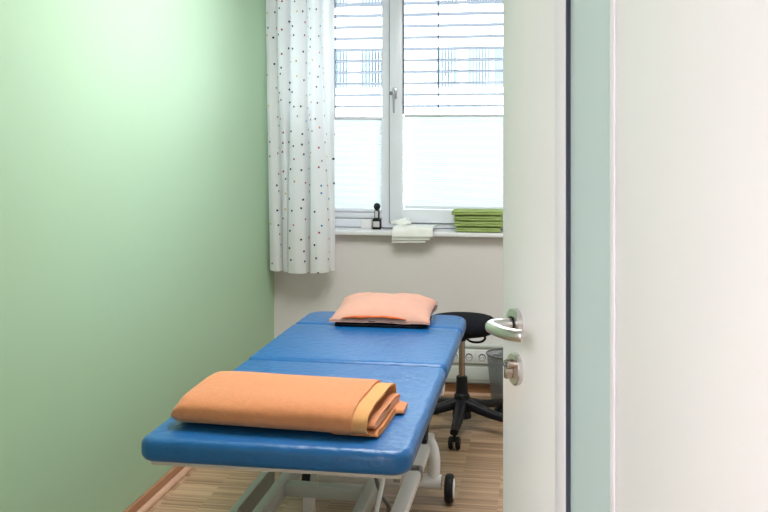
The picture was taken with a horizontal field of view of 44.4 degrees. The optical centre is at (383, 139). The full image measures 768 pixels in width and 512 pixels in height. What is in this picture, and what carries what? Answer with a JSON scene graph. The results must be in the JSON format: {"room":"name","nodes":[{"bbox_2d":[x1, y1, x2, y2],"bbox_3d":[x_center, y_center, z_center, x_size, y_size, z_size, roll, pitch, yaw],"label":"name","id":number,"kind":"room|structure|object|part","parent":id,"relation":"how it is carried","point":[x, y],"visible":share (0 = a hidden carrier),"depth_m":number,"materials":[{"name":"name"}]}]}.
{"room":"examination room","nodes":[
{"label":"examination room","id":0,"kind":"room"},
{"bbox_2d":[0,0,273,511],"bbox_3d":[-1.021,0.050,3.316,0.120,2.700,4.848,0,0,9],"label":"wall","id":1,"kind":"structure","parent":0,"point":[135,271],"depth_m":3.38,"materials":[{"name":"green paint"}]},
{"bbox_2d":[123,466,193,511],"bbox_3d":[-0.966,1.378,3.185,0.034,0.066,4.368,0,0,9],"label":"baseboard","id":2,"kind":"structure","parent":1,"relation":"attached to","point":[147,500],"depth_m":3.68,"materials":[{"name":"brown wood"}]},
{"bbox_2d":[148,395,502,511],"bbox_3d":[0.064,1.450,1.301,3.500,0.100,7.788,0,0,9],"label":"floor","id":3,"kind":"structure","parent":0,"point":[476,467],"depth_m":3.81,"materials":[{"name":"brown wood"}]},
{"bbox_2d":[141,311,465,511],"bbox_3d":[-0.137,1.089,3.324,0.723,0.622,1.886,0,0,9],"label":"table","id":4,"kind":"object","parent":3,"relation":"on","point":[419,362],"visible":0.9,"depth_m":3.13,"materials":[{"name":"blue leather"}]},
{"bbox_3d":[-0.506,1.250,2.998,0.026,0.080,1.050,0,0,9],"label":"rail","id":5,"kind":"part","parent":4,"relation":"part of","materials":[{"name":"grey metal"}]},
{"bbox_3d":[-0.376,1.195,3.078,0.034,0.060,1.250,0,0,9],"label":"lift arm","id":6,"kind":"part","parent":4,"relation":"part of","materials":[{"name":"grey paint"}]},
{"bbox_2d":[171,371,407,436],"bbox_3d":[-0.254,0.735,2.659,0.610,0.088,0.393,0,0,9],"label":"folded blanket","id":7,"kind":"object","parent":4,"relation":"on","point":[334,405],"visible":1,"depth_m":2.54,"materials":[{"name":"orange fabric"}]},
{"bbox_2d":[141,360,445,474],"bbox_3d":[-0.216,0.812,2.847,0.723,0.064,0.919,0,0,9],"label":"cushion","id":8,"kind":"object","parent":4,"relation":"on","point":[174,442],"depth_m":2.45,"materials":[{"name":"blue leather"}]},
{"bbox_2d":[248,324,460,377],"bbox_3d":[-0.087,0.811,3.627,0.723,0.066,0.641,0,0,9],"label":"cushion","id":9,"kind":"object","parent":4,"relation":"on","point":[318,343],"depth_m":3.56,"materials":[{"name":"blue leather"}]},
{"bbox_3d":[-0.070,1.195,3.027,0.034,0.060,1.250,0,0,9],"label":"lift arm","id":10,"kind":"part","parent":4,"relation":"part of","materials":[{"name":"grey paint"}]},
{"bbox_3d":[-0.014,1.032,3.044,0.016,0.343,0.058,0,0,30],"label":"support rod","id":11,"kind":"part","parent":4,"relation":"part of","materials":[{"name":"white paint"}]},
{"bbox_2d":[296,311,465,339],"bbox_3d":[-0.008,0.812,4.104,0.723,0.064,0.306,0,0,9],"label":"cushion","id":12,"kind":"object","parent":4,"relation":"on","point":[322,317],"depth_m":4.06,"materials":[{"name":"blue plastic"}]},
{"bbox_2d":[335,316,431,328],"bbox_3d":[0.001,0.772,4.016,0.388,0.013,0.255,0,0,9],"label":"tray","id":13,"kind":"object","parent":4,"relation":"on","point":[417,326],"visible":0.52,"depth_m":3.90,"materials":[{"name":"black plastic"}]},
{"bbox_2d":[329,292,437,324],"bbox_3d":[0.003,0.716,4.033,0.426,0.096,0.302,0,0,9],"label":"pillow","id":14,"kind":"object","parent":13,"relation":"on","point":[365,307],"visible":1,"depth_m":3.94,"materials":[{"name":"fabric"}]},
{"bbox_2d":[341,315,405,319],"bbox_3d":[-0.043,0.736,3.896,0.270,0.018,0.015,0,0,9],"label":"cushion","id":15,"kind":"object","parent":14,"relation":"on","point":[343,317],"depth_m":3.90,"materials":[{"name":"orange fabric"}]},
{"bbox_3d":[0.063,1.198,3.096,0.052,0.045,1.430,0,0,9],"label":"rail","id":16,"kind":"part","parent":4,"relation":"part of","materials":[{"name":"white metal"}]},
{"bbox_2d":[433,312,502,449],"bbox_3d":[0.370,1.122,4.516,0.619,0.554,0.588,0,0,9],"label":"stool","id":17,"kind":"object","parent":3,"relation":"on","point":[462,404],"visible":0.6,"depth_m":4.50,"materials":[{"name":"black plastic"}]},
{"bbox_3d":[0.210,1.288,4.521,0.275,0.090,0.054,0,0,-7],"label":"leg","id":18,"kind":"part","parent":17,"relation":"part of","materials":[{"name":"black plastic"}]},
{"bbox_3d":[0.306,1.288,4.692,0.054,0.090,0.275,0,0,-25],"label":"leg","id":19,"kind":"part","parent":17,"relation":"part of","materials":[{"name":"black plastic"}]},
{"bbox_3d":[0.347,1.288,4.375,0.055,0.090,0.276,0,0,9],"label":"leg","id":20,"kind":"part","parent":17,"relation":"part of","materials":[{"name":"black plastic"}]},
{"bbox_3d":[0.376,0.889,4.540,0.348,0.089,0.348,0,0,9],"label":"seat","id":21,"kind":"part","parent":17,"relation":"part of","materials":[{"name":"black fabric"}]},
{"bbox_3d":[0.437,0.948,4.487,0.104,0.039,0.068,0,0,9],"label":"height lever","id":22,"kind":"part","parent":17,"relation":"part of","materials":[{"name":"black plastic"}]},
{"bbox_3d":[0.522,1.288,4.457,0.275,0.090,0.054,0,0,29],"label":"leg","id":23,"kind":"part","parent":17,"relation":"part of","materials":[{"name":"black plastic"}]},
{"bbox_3d":[0.499,1.288,4.653,0.275,0.090,0.054,0,0,-43],"label":"leg","id":24,"kind":"part","parent":17,"relation":"part of","materials":[{"name":"black plastic"}]},
{"bbox_2d":[486,348,502,408],"bbox_3d":[0.663,1.257,4.923,0.259,0.285,0.259,0,0,9],"label":"wastebasket","id":25,"kind":"object","parent":3,"relation":"on","point":[496,368],"visible":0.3,"depth_m":4.88,"materials":[{"name":"grey metal"}]},
{"bbox_2d":[274,235,502,384],"bbox_3d":[0.705,0.050,5.289,2.640,2.700,0.330,0,0,9],"label":"wall","id":26,"kind":"structure","parent":0,"point":[462,274],"depth_m":5.22,"materials":[{"name":"grey paint"}]},
{"bbox_2d":[335,0,502,229],"bbox_3d":[0.380,-0.253,5.348,1.720,1.535,0.144,0,0,9],"label":"window","id":27,"kind":"structure","parent":26,"relation":"in","point":[392,10],"depth_m":5.38,"materials":[{"name":"white plastic"}]},
{"bbox_2d":[334,0,381,117],"bbox_3d":[-0.178,-0.287,5.605,0.415,1.465,0.090,0,0,9],"label":"blind","id":28,"kind":"object","parent":27,"relation":"attached to","point":[335,3],"visible":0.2,"depth_m":5.61,"materials":[{"name":"grey metal"}]},
{"bbox_2d":[335,117,381,211],"bbox_3d":[-0.200,0.142,5.455,0.380,0.545,0.022,0,0,9],"label":"pleated shade","id":29,"kind":"object","parent":27,"relation":"attached to","point":[358,141],"visible":0.66,"depth_m":5.45,"materials":[{"name":"fabric"}]},
{"bbox_3d":[-0.200,-0.123,5.455,0.380,0.013,0.022,0,0,9],"label":"rail","id":30,"kind":"part","parent":29,"relation":"part of","materials":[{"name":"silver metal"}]},
{"bbox_3d":[-0.200,0.406,5.455,0.380,0.018,0.022,0,0,9],"label":"rail","id":31,"kind":"part","parent":29,"relation":"part of","materials":[{"name":"white plastic"}]},
{"bbox_3d":[0.058,-0.227,5.355,0.026,0.146,0.052,0,0,9],"label":"handle","id":32,"kind":"part","parent":27,"relation":"part of","materials":[{"name":"grey metal"}]},
{"bbox_3d":[0.612,-0.252,5.326,1.166,1.447,0.072,0,0,9],"label":"sash","id":33,"kind":"part","parent":27,"relation":"part of","materials":[{"name":"white plastic"}]},
{"bbox_2d":[404,0,502,208],"bbox_3d":[0.654,-0.287,5.467,1.100,1.465,0.090,0,0,9],"label":"blind","id":34,"kind":"object","parent":27,"relation":"attached to","point":[438,2],"visible":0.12,"depth_m":5.51,"materials":[{"name":"grey metal"}]},
{"bbox_2d":[404,114,502,208],"bbox_3d":[0.612,0.124,5.314,1.002,0.540,0.035,0,0,9],"label":"pleated shade","id":35,"kind":"object","parent":27,"relation":"attached to","point":[453,161],"visible":0.62,"depth_m":5.36,"materials":[{"name":"fabric"}]},
{"bbox_3d":[0.613,-0.140,5.320,1.002,0.013,0.022,0,0,9],"label":"rail","id":36,"kind":"part","parent":35,"relation":"part of","materials":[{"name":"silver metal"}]},
{"bbox_3d":[0.613,0.385,5.320,1.002,0.018,0.022,0,0,9],"label":"rail","id":37,"kind":"part","parent":35,"relation":"part of","materials":[{"name":"white plastic"}]},
{"bbox_2d":[335,227,502,237],"bbox_3d":[0.364,0.516,5.246,1.840,0.022,0.250,0,0,9],"label":"window sill","id":38,"kind":"structure","parent":26,"relation":"attached to","point":[338,230],"depth_m":5.19,"materials":[{"name":"white stone"}]},
{"bbox_2d":[361,219,371,228],"bbox_3d":[-0.097,0.478,5.353,0.060,0.053,0.040,0,0,9],"label":"box","id":39,"kind":"object","parent":38,"relation":"on","point":[365,223],"visible":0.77,"depth_m":5.33,"materials":[{"name":"white cardboard"}]},
{"bbox_2d":[372,203,392,229],"bbox_3d":[0.011,0.430,5.319,0.153,0.149,0.050,0,0,-1],"label":"bottle","id":40,"kind":"object","parent":38,"relation":"on","point":[377,221],"visible":0.96,"depth_m":5.30,"materials":[{"name":"black plastic"}]},
{"bbox_3d":[-0.043,0.475,5.298,0.036,0.032,0.006,0,0,9],"label":"plate","id":41,"kind":"part","parent":40,"relation":"part of","materials":[{"name":"white paper"}]},
{"bbox_2d":[392,240,425,242],"bbox_3d":[0.150,0.529,5.224,0.185,0.071,0.185,0,0,9],"label":"cloth","id":42,"kind":"object","parent":38,"relation":"on","point":[393,241],"visible":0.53,"depth_m":5.14,"materials":[{"name":"white fabric"}]},
{"bbox_2d":[392,229,429,239],"bbox_3d":[0.161,0.516,5.220,0.208,0.064,0.199,0,0,9],"label":"cloth","id":43,"kind":"object","parent":38,"relation":"on","point":[393,238],"visible":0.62,"depth_m":5.13,"materials":[{"name":"white fabric"}]},
{"bbox_2d":[392,224,436,237],"bbox_3d":[0.171,0.503,5.216,0.220,0.059,0.213,0,0,9],"label":"cloth","id":44,"kind":"object","parent":43,"relation":"on","point":[413,230],"visible":0.97,"depth_m":5.13,"materials":[{"name":"white fabric"}]},
{"bbox_2d":[391,218,410,224],"bbox_3d":[0.098,0.456,5.292,0.120,0.039,0.087,0,0,9],"label":"crumpled cloth","id":45,"kind":"object","parent":44,"relation":"on","point":[403,221],"visible":1,"depth_m":5.26,"materials":[{"name":"white fabric"}]},
{"bbox_2d":[456,227,500,232],"bbox_3d":[0.525,0.489,5.192,0.240,0.031,0.170,0,0,9],"label":"folded towel","id":46,"kind":"object","parent":38,"relation":"on","point":[458,229],"visible":0.77,"depth_m":5.12,"materials":[{"name":"green fabric"}]},
{"bbox_2d":[454,220,502,226],"bbox_3d":[0.525,0.458,5.189,0.262,0.032,0.176,0,0,9],"label":"folded towel","id":47,"kind":"object","parent":46,"relation":"on","point":[456,223],"visible":0.78,"depth_m":5.11,"materials":[{"name":"green fabric"}]},
{"bbox_2d":[454,215,502,220],"bbox_3d":[0.522,0.428,5.195,0.258,0.032,0.169,0,0,9],"label":"folded towel","id":48,"kind":"object","parent":47,"relation":"on","point":[456,217],"visible":0.8,"depth_m":5.12,"materials":[{"name":"green fabric"}]},
{"bbox_2d":[452,208,502,215],"bbox_3d":[0.520,0.397,5.192,0.278,0.032,0.172,0,0,9],"label":"folded towel","id":49,"kind":"object","parent":48,"relation":"on","point":[478,212],"visible":0.98,"depth_m":5.12,"materials":[{"name":"green fabric"}]},
{"bbox_2d":[443,383,502,397],"bbox_3d":[0.676,1.373,5.112,2.640,0.071,0.029,0,0,9],"label":"baseboard","id":50,"kind":"structure","parent":26,"relation":"attached to","point":[475,390],"depth_m":5.14,"materials":[{"name":"brown wood"}]},
{"bbox_2d":[446,343,502,383],"bbox_3d":[0.939,1.215,5.046,1.800,0.206,0.074,0,0,9],"label":"duct","id":51,"kind":"object","parent":26,"relation":"attached to","point":[476,361],"visible":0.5,"depth_m":5.09,"materials":[{"name":"grey plastic"}]},
{"bbox_2d":[453,349,458,362],"bbox_3d":[0.382,1.174,5.114,0.070,0.072,0.016,0,0,9],"label":"power socket","id":52,"kind":"object","parent":51,"relation":"attached to","point":[456,360],"depth_m":5.10,"materials":[{"name":"white plastic"}]},
{"bbox_2d":[465,349,475,362],"bbox_3d":[0.462,1.174,5.101,0.070,0.072,0.016,0,0,9],"label":"power socket","id":53,"kind":"object","parent":51,"relation":"attached to","point":[470,354],"depth_m":5.09,"materials":[{"name":"white plastic"}]},
{"bbox_2d":[476,350,488,363],"bbox_3d":[0.532,1.174,5.090,0.070,0.072,0.016,0,0,9],"label":"power socket","id":54,"kind":"object","parent":51,"relation":"attached to","point":[481,357],"depth_m":5.08,"materials":[{"name":"white plastic"}]},
{"bbox_2d":[489,351,501,363],"bbox_3d":[0.602,1.174,5.078,0.070,0.072,0.016,0,0,9],"label":"power socket","id":55,"kind":"object","parent":51,"relation":"attached to","point":[500,354],"depth_m":5.07,"materials":[{"name":"white plastic"}]},
{"bbox_3d":[0.398,-1.056,5.087,2.080,0.022,0.168,0,0,9],"label":"rail","id":56,"kind":"object","parent":26,"relation":"attached to","visible":0},
{"bbox_2d":[266,0,334,273],"bbox_3d":[-0.457,-0.156,5.151,0.382,1.767,0.115,0,0,9],"label":"curtain","id":57,"kind":"object","parent":56,"relation":"hanging from","point":[299,33],"visible":1,"depth_m":5.12,"materials":[{"name":"fabric"}]},
{"bbox_3d":[-0.047,0.050,0.758,2.640,2.700,0.120,0,0,9],"label":"wall","id":58,"kind":"structure","parent":0,"visible":0},
{"bbox_2d":[485,0,767,511],"bbox_3d":[0.305,0.374,1.167,0.107,2.040,0.872,0,0,-15],"label":"door","id":59,"kind":"structure","parent":58,"relation":"in","point":[633,327],"depth_m":1.17,"materials":[{"name":"white paint"}]},
{"bbox_3d":[0.194,0.299,1.477,0.052,0.020,0.110,0,0,-15],"label":"lever","id":60,"kind":"part","parent":59,"relation":"part of","materials":[{"name":"silver metal"}]},
{"bbox_3d":[0.212,0.299,1.529,0.010,0.053,0.053,0,0,-15],"label":"handle","id":61,"kind":"part","parent":59,"relation":"part of","materials":[{"name":"silver metal"}]},
{"bbox_3d":[0.289,0.354,1.294,0.008,1.760,0.131,0,0,-15],"label":"frosted glass","id":62,"kind":"part","parent":59,"relation":"part of","materials":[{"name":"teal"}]},
{"label":"outside","id":63,"kind":"structure","parent":0,"visible":0},
{"bbox_3d":[1.680,1.950,25.402,55.000,0.100,39.332,0,0,9],"label":"ground","id":64,"kind":"structure","parent":63,"visible":0},
{"bbox_2d":[336,0,502,205],"bbox_3d":[0.957,-4.850,27.150,25.000,13.500,6.120,0,0,9],"label":"office building","id":65,"kind":"structure","parent":64,"relation":"on","point":[485,30],"depth_m":24.14,"materials":[{"name":"white"}]},
{"bbox_2d":[404,68,488,114],"bbox_3d":[0.864,0.399,14.289,1.448,3.005,1.017,0,0,9],"label":"bare tree","id":66,"kind":"object","parent":64,"relation":"on","point":[424,86],"visible":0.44,"depth_m":14.18,"materials":[{"name":"grey plant"}]}
]}

